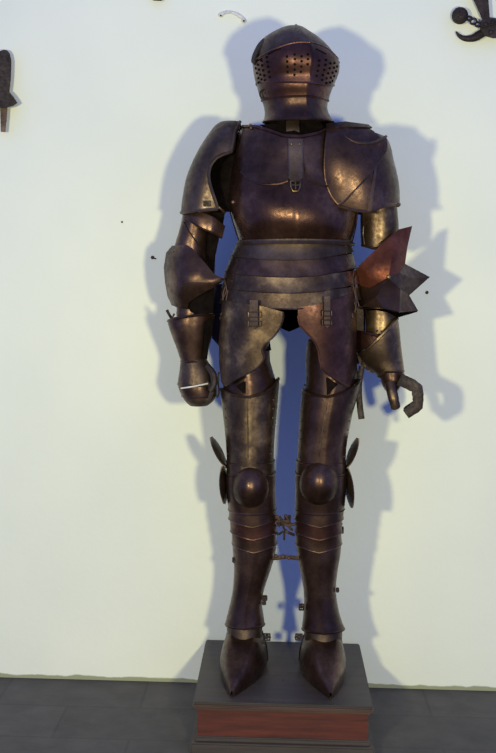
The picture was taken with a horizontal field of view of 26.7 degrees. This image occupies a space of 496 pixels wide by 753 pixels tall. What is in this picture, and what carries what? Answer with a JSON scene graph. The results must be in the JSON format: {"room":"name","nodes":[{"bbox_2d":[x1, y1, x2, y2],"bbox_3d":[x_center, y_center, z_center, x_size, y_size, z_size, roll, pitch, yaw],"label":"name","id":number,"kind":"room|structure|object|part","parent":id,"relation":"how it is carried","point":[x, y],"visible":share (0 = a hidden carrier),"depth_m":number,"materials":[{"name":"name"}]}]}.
{"room":"museum gallery","nodes":[
{"label":"museum gallery","id":0,"kind":"room"},
{"bbox_2d":[0,0,495,690],"bbox_3d":[0.133,-0.795,3.055,6.000,3.500,0.002,1,5,2],"label":"wall","id":1,"kind":"structure","parent":0,"point":[116,548],"depth_m":3.13,"materials":[{"name":"paint"}]},
{"bbox_2d":[0,50,16,131],"bbox_3d":[-0.713,-0.835,3.053,0.092,0.240,0.040,1,5,2],"label":"weapon","id":2,"kind":"object","parent":1,"relation":"attached to","point":[7,100],"visible":1,"depth_m":3.04,"materials":[{"name":"black metal"}]},
{"bbox_3d":[-0.715,-0.753,3.064,0.027,0.075,0.018,1,5,2],"label":"blade","id":3,"kind":"part","parent":2,"relation":"part of","materials":[{"name":"brown wood"}]},
{"bbox_2d":[218,10,245,22],"bbox_3d":[-0.046,-1.041,3.026,0.080,0.032,0.021,1,5,2],"label":"wall bracket","id":4,"kind":"object","parent":1,"relation":"attached to","point":[221,14],"visible":1,"depth_m":3.02,"materials":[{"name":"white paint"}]},
{"bbox_3d":[-0.045,-1.044,3.025,0.073,0.026,0.019,1,5,2],"label":"handle","id":5,"kind":"part","parent":4,"relation":"part of","materials":[{"name":"white paint"}]},
{"bbox_2d":[452,0,495,41],"bbox_3d":[0.662,-1.050,2.989,0.158,0.181,0.046,1,5,2],"label":"wall fitting","id":6,"kind":"object","parent":1,"relation":"attached to","point":[487,26],"visible":1,"depth_m":2.98,"materials":[{"name":"brown metal"}]},
{"bbox_3d":[0.647,-1.016,2.995,0.045,0.036,0.014,1,5,2],"label":"chain","id":7,"kind":"part","parent":6,"relation":"part of","materials":[{"name":"black metal"}]},
{"bbox_3d":[0.658,-1.078,2.993,0.076,0.126,0.018,1,5,2],"label":"blade","id":8,"kind":"part","parent":6,"relation":"part of","materials":[{"name":"black metal"}]},
{"bbox_2d":[0,677,495,752],"bbox_3d":[0.044,1.120,1.284,6.000,0.001,3.913,1,5,2],"label":"floor","id":9,"kind":"structure","parent":0,"point":[38,715],"depth_m":2.96,"materials":[{"name":"stone"}]},
{"bbox_2d":[190,640,374,752],"bbox_3d":[0.097,0.899,2.952,0.479,0.143,0.485,1,5,2],"label":"plinth","id":10,"kind":"object","parent":9,"relation":"on","point":[281,711],"visible":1,"depth_m":2.73,"materials":[{"name":"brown wood"}]},
{"bbox_3d":[0.097,0.887,2.961,0.445,0.072,0.466,1,5,2],"label":"panel","id":11,"kind":"part","parent":10,"relation":"part of","materials":[{"name":"red wood"}]},
{"bbox_3d":[0.096,0.947,2.957,0.479,0.046,0.485,1,5,2],"label":"moulding","id":12,"kind":"part","parent":10,"relation":"part of","materials":[{"name":"brown wood"}]},
{"bbox_3d":[0.098,0.844,2.949,0.471,0.016,0.481,1,5,2],"label":"moulding","id":13,"kind":"part","parent":10,"relation":"part of","materials":[{"name":"wood"}]},
{"bbox_2d":[164,24,428,698],"bbox_3d":[0.125,-0.042,2.835,0.727,1.754,0.370,1,5,2],"label":"suit","id":14,"kind":"object","parent":10,"relation":"on","point":[294,186],"visible":1,"depth_m":2.76,"materials":[{"name":"brown metal"}]},
{"bbox_3d":[-0.150,-0.199,2.853,0.089,0.227,0.079,1,5,2],"label":"forearm plate","id":15,"kind":"part","parent":14,"relation":"part of","materials":[{"name":"metal"}]},
{"bbox_3d":[-0.152,-0.388,2.841,0.110,0.156,0.099,1,5,2],"label":"arm plate","id":16,"kind":"part","parent":14,"relation":"part of","materials":[{"name":"metal"}]},
{"bbox_3d":[-0.139,-0.012,2.856,0.110,0.074,0.104,1,5,2],"label":"hand plate","id":17,"kind":"part","parent":14,"relation":"part of","materials":[{"name":"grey metal"}]},
{"bbox_3d":[-0.106,-0.452,2.732,0.022,0.016,0.005,1,5,2],"label":"maker plate","id":18,"kind":"part","parent":14,"relation":"part of","materials":[{"name":"black metal"}]},
{"bbox_3d":[-0.010,0.720,2.938,0.100,0.107,0.118,1,5,2],"label":"ankle plate","id":19,"kind":"part","parent":14,"relation":"part of","materials":[{"name":"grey metal"}]},
{"bbox_3d":[0.004,-0.014,2.833,0.147,0.171,0.161,1,5,2],"label":"thigh plate","id":20,"kind":"part","parent":14,"relation":"part of","materials":[{"name":"metal"}]},
{"bbox_3d":[0.003,0.118,2.845,0.165,0.236,0.182,1,5,2],"label":"thigh plate","id":21,"kind":"part","parent":14,"relation":"part of","materials":[{"name":"metal"}]},
{"bbox_3d":[0.029,-0.842,2.707,0.040,0.081,0.066,1,5,2],"label":"visor arm","id":22,"kind":"part","parent":14,"relation":"part of","materials":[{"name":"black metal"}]},
{"bbox_3d":[0.115,-0.639,2.693,0.037,0.045,0.013,2,5,10],"label":"chin plate","id":23,"kind":"part","parent":14,"relation":"part of","materials":[{"name":"metal"}]},
{"bbox_3d":[0.131,-0.692,2.733,0.193,0.072,0.203,1,5,2],"label":"neck plate","id":24,"kind":"part","parent":14,"relation":"part of","materials":[{"name":"metal"}]},
{"bbox_3d":[0.211,0.733,2.932,0.107,0.107,0.118,1,5,2],"label":"ankle plate","id":25,"kind":"part","parent":14,"relation":"part of","materials":[{"name":"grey metal"}]},
{"bbox_3d":[0.220,0.119,2.838,0.169,0.233,0.182,1,5,2],"label":"thigh plate","id":26,"kind":"part","parent":14,"relation":"part of","materials":[{"name":"metal"}]},
{"bbox_3d":[0.224,-0.014,2.826,0.144,0.171,0.161,1,5,2],"label":"thigh plate","id":27,"kind":"part","parent":14,"relation":"part of","materials":[{"name":"metal"}]},
{"bbox_3d":[0.274,-0.543,2.671,0.165,0.211,0.064,1,5,2],"label":"plate","id":28,"kind":"part","parent":14,"relation":"part of","materials":[{"name":"metal"}]},
{"bbox_3d":[0.354,-0.409,2.819,0.104,0.134,0.103,1,5,2],"label":"arm plate","id":29,"kind":"part","parent":14,"relation":"part of","materials":[{"name":"metal"}]},
{"bbox_3d":[0.364,-0.191,2.838,0.107,0.240,0.087,1,5,2],"label":"forearm plate","id":30,"kind":"part","parent":14,"relation":"part of","materials":[{"name":"metal"}]},
{"bbox_3d":[0.373,-0.207,2.766,0.166,0.109,0.082,1,5,2],"label":"elbow plate","id":31,"kind":"part","parent":14,"relation":"part of","materials":[{"name":"metal"}]},
{"bbox_3d":[0.388,0.010,2.835,0.071,0.056,0.078,1,5,2],"label":"hand plate","id":32,"kind":"part","parent":14,"relation":"part of","materials":[{"name":"metal"}]}
]}

